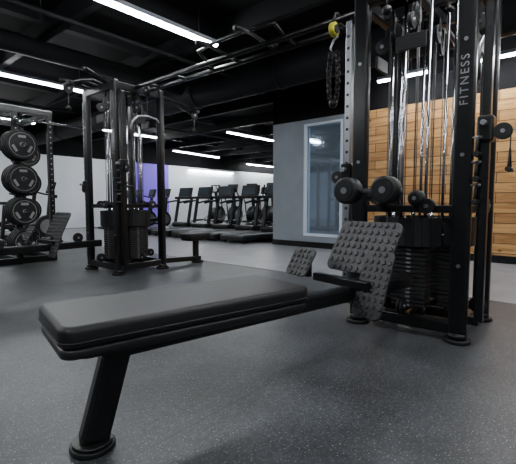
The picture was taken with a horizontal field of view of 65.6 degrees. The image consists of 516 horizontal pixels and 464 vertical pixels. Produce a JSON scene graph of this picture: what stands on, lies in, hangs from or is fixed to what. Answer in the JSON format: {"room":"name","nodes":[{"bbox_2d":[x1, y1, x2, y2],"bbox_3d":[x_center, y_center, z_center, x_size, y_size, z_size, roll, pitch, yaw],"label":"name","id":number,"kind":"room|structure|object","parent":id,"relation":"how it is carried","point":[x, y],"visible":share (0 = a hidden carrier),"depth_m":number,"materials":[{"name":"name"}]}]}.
{"room":"gym","nodes":[
{"label":"gym","id":0,"kind":"room"},
{"bbox_2d":[0,125,272,230],"bbox_3d":[-6.179,-1.895,15.056,0.110,3.400,25.000,4,5,40],"label":"wall","id":1,"kind":"structure","parent":0,"point":[68,154],"depth_m":16.68,"materials":[{"name":"paint"}]},
{"bbox_2d":[0,220,515,463],"bbox_3d":[1.227,0.306,8.865,19.600,0.106,25.000,4,5,40],"label":"floor","id":2,"kind":"structure","parent":0,"point":[319,386],"depth_m":2.01,"materials":[{"name":"rubber"}]},
{"bbox_2d":[0,193,14,237],"bbox_3d":[-6.298,-0.497,9.857,0.520,1.366,1.130,4,5,40],"label":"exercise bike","id":3,"kind":"object","parent":2,"relation":"on","point":[7,221],"visible":0.15,"depth_m":9.93,"materials":[{"name":"black plastic"}]},
{"bbox_2d":[0,193,45,240],"bbox_3d":[-5.614,-0.455,9.274,0.520,1.366,1.130,4,5,40],"label":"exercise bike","id":4,"kind":"object","parent":2,"relation":"on","point":[4,226],"visible":0.19,"depth_m":9.07,"materials":[{"name":"black plastic"}]},
{"bbox_2d":[4,182,62,246],"bbox_3d":[-4.930,-0.413,8.690,0.520,1.366,1.130,4,5,40],"label":"exercise bike","id":5,"kind":"object","parent":2,"relation":"on","point":[42,223],"visible":0.22,"depth_m":8.86,"materials":[{"name":"black plastic"}]},
{"bbox_2d":[0,103,91,265],"bbox_3d":[-3.788,-0.699,6.176,1.550,2.300,2.005,4,5,40],"label":"power rack","id":6,"kind":"object","parent":2,"relation":"on","point":[18,145],"visible":0.88,"depth_m":5.74,"materials":[{"name":"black metal"}]},
{"bbox_2d":[0,212,101,257],"bbox_3d":[-2.814,0.187,4.410,0.635,0.789,2.214,4,5,40],"label":"bench","id":7,"kind":"object","parent":2,"relation":"on","point":[59,222],"visible":1,"depth_m":4.71,"materials":[{"name":"black metal"}]},
{"bbox_2d":[98,190,127,228],"bbox_3d":[-5.088,-0.823,14.337,0.520,1.366,1.130,4,5,40],"label":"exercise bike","id":8,"kind":"object","parent":2,"relation":"on","point":[99,227],"visible":0.07,"depth_m":14.07,"materials":[{"name":"black plastic"}]},
{"bbox_2d":[59,66,199,275],"bbox_3d":[-1.638,-0.746,5.612,1.210,2.475,2.079,4,5,40],"label":"cable machine","id":9,"kind":"object","parent":2,"relation":"on","point":[126,231],"visible":1,"depth_m":5.25,"materials":[{"name":"black metal"}]},
{"bbox_2d":[136,189,155,226],"bbox_3d":[-3.872,-0.747,13.300,0.520,1.366,1.130,4,5,40],"label":"exercise bike","id":10,"kind":"object","parent":2,"relation":"on","point":[152,192],"visible":0.3,"depth_m":13.56,"materials":[{"name":"black plastic"}]},
{"bbox_2d":[146,189,170,226],"bbox_3d":[-3.264,-0.710,12.781,0.520,1.366,1.130,4,5,40],"label":"exercise bike","id":11,"kind":"object","parent":2,"relation":"on","point":[167,191],"visible":0.43,"depth_m":13.01,"materials":[{"name":"black plastic"}]},
{"bbox_2d":[148,187,193,234],"bbox_3d":[-2.762,-0.652,11.909,0.740,1.378,1.785,4,5,40],"label":"treadmill","id":12,"kind":"object","parent":2,"relation":"on","point":[184,193],"visible":0.63,"depth_m":12.28,"materials":[{"name":"black plastic"}]},
{"bbox_2d":[151,187,213,236],"bbox_3d":[-2.078,-0.610,11.326,0.740,1.378,1.785,4,5,40],"label":"treadmill","id":13,"kind":"object","parent":2,"relation":"on","point":[203,192],"visible":0.78,"depth_m":11.67,"materials":[{"name":"black plastic"}]},
{"bbox_2d":[166,232,209,262],"bbox_3d":[-1.071,0.246,5.936,0.300,0.450,0.761,4,5,40],"label":"seat","id":14,"kind":"object","parent":2,"relation":"on","point":[195,237],"visible":0.94,"depth_m":5.95,"materials":[{"name":"black leather"}]},
{"bbox_2d":[172,186,236,237],"bbox_3d":[-1.394,-0.568,10.742,0.740,1.378,1.785,4,5,40],"label":"treadmill","id":15,"kind":"object","parent":2,"relation":"on","point":[225,192],"visible":0.75,"depth_m":11.10,"materials":[{"name":"black plastic"}]},
{"bbox_2d":[191,185,224,223],"bbox_3d":[-1.763,-0.937,14.531,0.650,1.566,1.740,2,5,29],"label":"elliptical trainer","id":16,"kind":"object","parent":2,"relation":"on","point":[221,212],"visible":0.45,"depth_m":14.78,"materials":[{"name":"black plastic"}]},
{"bbox_2d":[38,221,412,460],"bbox_3d":[0.103,0.356,2.075,2.174,0.789,0.635,-3,5,-37],"label":"bench","id":17,"kind":"object","parent":2,"relation":"on","point":[111,328],"visible":1,"depth_m":1.58,"materials":[{"name":"black leather"}]},
{"bbox_2d":[210,184,242,223],"bbox_3d":[-1.079,-0.895,13.948,0.650,1.566,1.740,2,5,29],"label":"elliptical trainer","id":18,"kind":"object","parent":2,"relation":"on","point":[236,185],"visible":0.39,"depth_m":14.19,"materials":[{"name":"black plastic"}]},
{"bbox_2d":[201,185,261,240],"bbox_3d":[-0.710,-0.525,10.159,0.740,1.378,1.785,4,5,40],"label":"treadmill","id":19,"kind":"object","parent":2,"relation":"on","point":[248,191],"visible":0.67,"depth_m":10.52,"materials":[{"name":"black plastic"}]},
{"bbox_2d":[227,183,261,224],"bbox_3d":[-0.395,-0.853,13.364,0.650,1.566,1.740,2,5,29],"label":"elliptical trainer","id":20,"kind":"object","parent":2,"relation":"on","point":[250,212],"visible":0.43,"depth_m":13.60,"materials":[{"name":"black plastic"}]},
{"bbox_2d":[220,184,272,243],"bbox_3d":[-0.026,-0.483,9.575,0.740,1.378,1.785,4,5,40],"label":"treadmill","id":21,"kind":"object","parent":2,"relation":"on","point":[266,232],"visible":0.62,"depth_m":9.49,"materials":[{"name":"black plastic"}]},
{"bbox_2d":[247,187,271,224],"bbox_3d":[0.144,-1.076,16.448,0.650,1.566,1.740,2,5,29],"label":"elliptical trainer","id":22,"kind":"object","parent":2,"relation":"on","point":[265,191],"visible":0.19,"depth_m":16.70,"materials":[{"name":"black plastic"}]},
{"bbox_2d":[248,183,272,225],"bbox_3d":[0.289,-0.810,12.781,0.650,1.566,1.740,2,5,29],"label":"elliptical trainer","id":23,"kind":"object","parent":2,"relation":"on","point":[270,210],"visible":0.3,"depth_m":13.00,"materials":[{"name":"black plastic"}]},
{"bbox_2d":[331,0,513,345],"bbox_3d":[1.403,-0.566,3.175,1.212,2.470,2.075,4,5,40],"label":"cable machine","id":24,"kind":"object","parent":2,"relation":"on","point":[433,249],"visible":0.94,"depth_m":2.78,"materials":[{"name":"black metal"}]},
{"bbox_2d":[135,10,375,107],"bbox_3d":[-0.400,-1.460,4.006,3.100,0.822,0.599,4,5,40],"label":"bar","id":25,"kind":"object","parent":24,"relation":"attached to","point":[335,28],"visible":0.87,"depth_m":3.67,"materials":[{"name":"black metal"}]},
{"bbox_2d":[0,0,515,147],"bbox_3d":[-0.882,-2.921,10.243,17.997,0.655,22.755,0,4,6],"label":"ceiling","id":26,"kind":"structure","parent":0,"point":[308,65],"depth_m":6.20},
{"bbox_2d":[0,69,85,92],"bbox_3d":[-3.934,-2.794,6.832,0.105,0.415,2.350,4,5,40],"label":"ceiling light","id":27,"kind":"object","parent":26,"relation":"hanging from","point":[2,72],"visible":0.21,"depth_m":6.88,"materials":[{"name":"white plastic"}]},
{"bbox_2d":[103,129,155,137],"bbox_3d":[-4.343,-3.413,13.635,0.105,0.165,2.200,4,5,40],"label":"ceiling light","id":28,"kind":"object","parent":26,"relation":"hanging from","point":[144,135],"visible":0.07,"depth_m":14.09,"materials":[{"name":"white plastic"}]},
{"bbox_2d":[96,0,218,46],"bbox_3d":[-1.389,-2.618,4.398,0.105,0.415,2.550,4,5,40],"label":"ceiling light","id":29,"kind":"object","parent":26,"relation":"hanging from","point":[122,5],"visible":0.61,"depth_m":4.62,"materials":[{"name":"white plastic"}]},
{"bbox_2d":[173,149,219,157],"bbox_3d":[-2.611,-3.558,17.351,0.105,0.415,2.928,3,5,33],"label":"ceiling light","id":30,"kind":"object","parent":26,"relation":"hanging from","point":[175,150],"visible":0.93,"depth_m":17.21,"materials":[{"name":"white plastic"}]},
{"bbox_2d":[189,168,233,173],"bbox_3d":[-2.216,-2.956,19.431,0.060,0.075,2.900,4,5,40],"label":"ceiling light","id":31,"kind":"object","parent":26,"relation":"hanging from","point":[189,168],"visible":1,"depth_m":19.31,"materials":[{"name":"white plastic"}]},
{"bbox_2d":[0,0,455,161],"bbox_3d":[1.227,-3.002,8.625,19.400,0.260,24.800,4,5,40],"label":"ceiling beams","id":32,"kind":"structure","parent":26,"relation":"attached to","point":[265,11],"depth_m":6.74,"materials":[{"name":"black metal"}]},
{"bbox_2d":[226,130,272,140],"bbox_3d":[-0.160,-3.225,12.767,0.105,0.415,2.300,4,5,40],"label":"ceiling light","id":33,"kind":"object","parent":26,"relation":"hanging from","point":[227,131],"visible":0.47,"depth_m":12.58,"materials":[{"name":"white plastic"}]},
{"bbox_2d":[246,163,272,166],"bbox_3d":[0.258,-3.854,21.927,0.106,0.485,2.600,4,5,40],"label":"ceiling light","id":34,"kind":"object","parent":26,"relation":"hanging from","point":[246,163],"visible":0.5,"depth_m":21.61,"materials":[{"name":"white plastic"}]},
{"bbox_2d":[272,27,279,47],"bbox_3d":[0.254,-2.761,5.651,0.100,0.310,0.100,4,5,40],"label":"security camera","id":35,"kind":"object","parent":26,"relation":"attached to","point":[275,34],"visible":0.42,"depth_m":5.62,"materials":[{"name":"black"}]},
{"bbox_2d":[377,75,388,82],"bbox_3d":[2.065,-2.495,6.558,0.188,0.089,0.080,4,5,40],"label":"ceiling light","id":36,"kind":"object","parent":26,"relation":"hanging from","point":[385,78],"depth_m":6.53,"materials":[{"name":"white plastic"}]},
{"bbox_2d":[406,67,426,76],"bbox_3d":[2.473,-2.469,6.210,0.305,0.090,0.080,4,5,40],"label":"ceiling light","id":37,"kind":"object","parent":26,"relation":"hanging from","point":[413,72],"depth_m":6.21,"materials":[{"name":"white plastic"}]},
{"bbox_2d":[500,48,515,57],"bbox_3d":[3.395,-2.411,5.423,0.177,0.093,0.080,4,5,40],"label":"ceiling light","id":38,"kind":"object","parent":26,"relation":"hanging from","point":[508,53],"depth_m":5.40,"materials":[{"name":"white plastic"}]},
{"bbox_2d":[273,74,344,243],"bbox_3d":[1.094,-1.385,8.031,1.880,3.400,0.170,4,5,40],"label":"wall","id":39,"kind":"structure","parent":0,"point":[307,103],"depth_m":8.22,"materials":[{"name":"grey paint"}]},
{"bbox_2d":[368,35,515,256],"bbox_3d":[5.055,-1.142,4.686,8.500,3.400,0.120,4,5,40],"label":"wall wood","id":40,"kind":"structure","parent":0,"point":[504,212],"depth_m":6.39,"materials":[{"name":"brown wood"}]},
{"bbox_3d":[4.719,-1.789,13.608,0.120,3.400,13.040,4,5,40],"label":"wall","id":41,"kind":"structure","parent":0,"visible":0},
{"bbox_2d":[303,119,342,237],"bbox_3d":[1.278,-1.019,7.825,0.865,2.225,0.096,4,5,40],"label":"window","id":42,"kind":"structure","parent":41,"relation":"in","point":[323,141],"depth_m":7.88,"materials":[{"name":"blue glass"}]},
{"bbox_2d":[272,239,515,264],"bbox_3d":[4.277,0.455,5.340,10.380,0.120,0.070,4,5,40],"label":"baseboard","id":43,"kind":"structure","parent":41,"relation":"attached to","point":[495,258],"depth_m":7.85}
]}

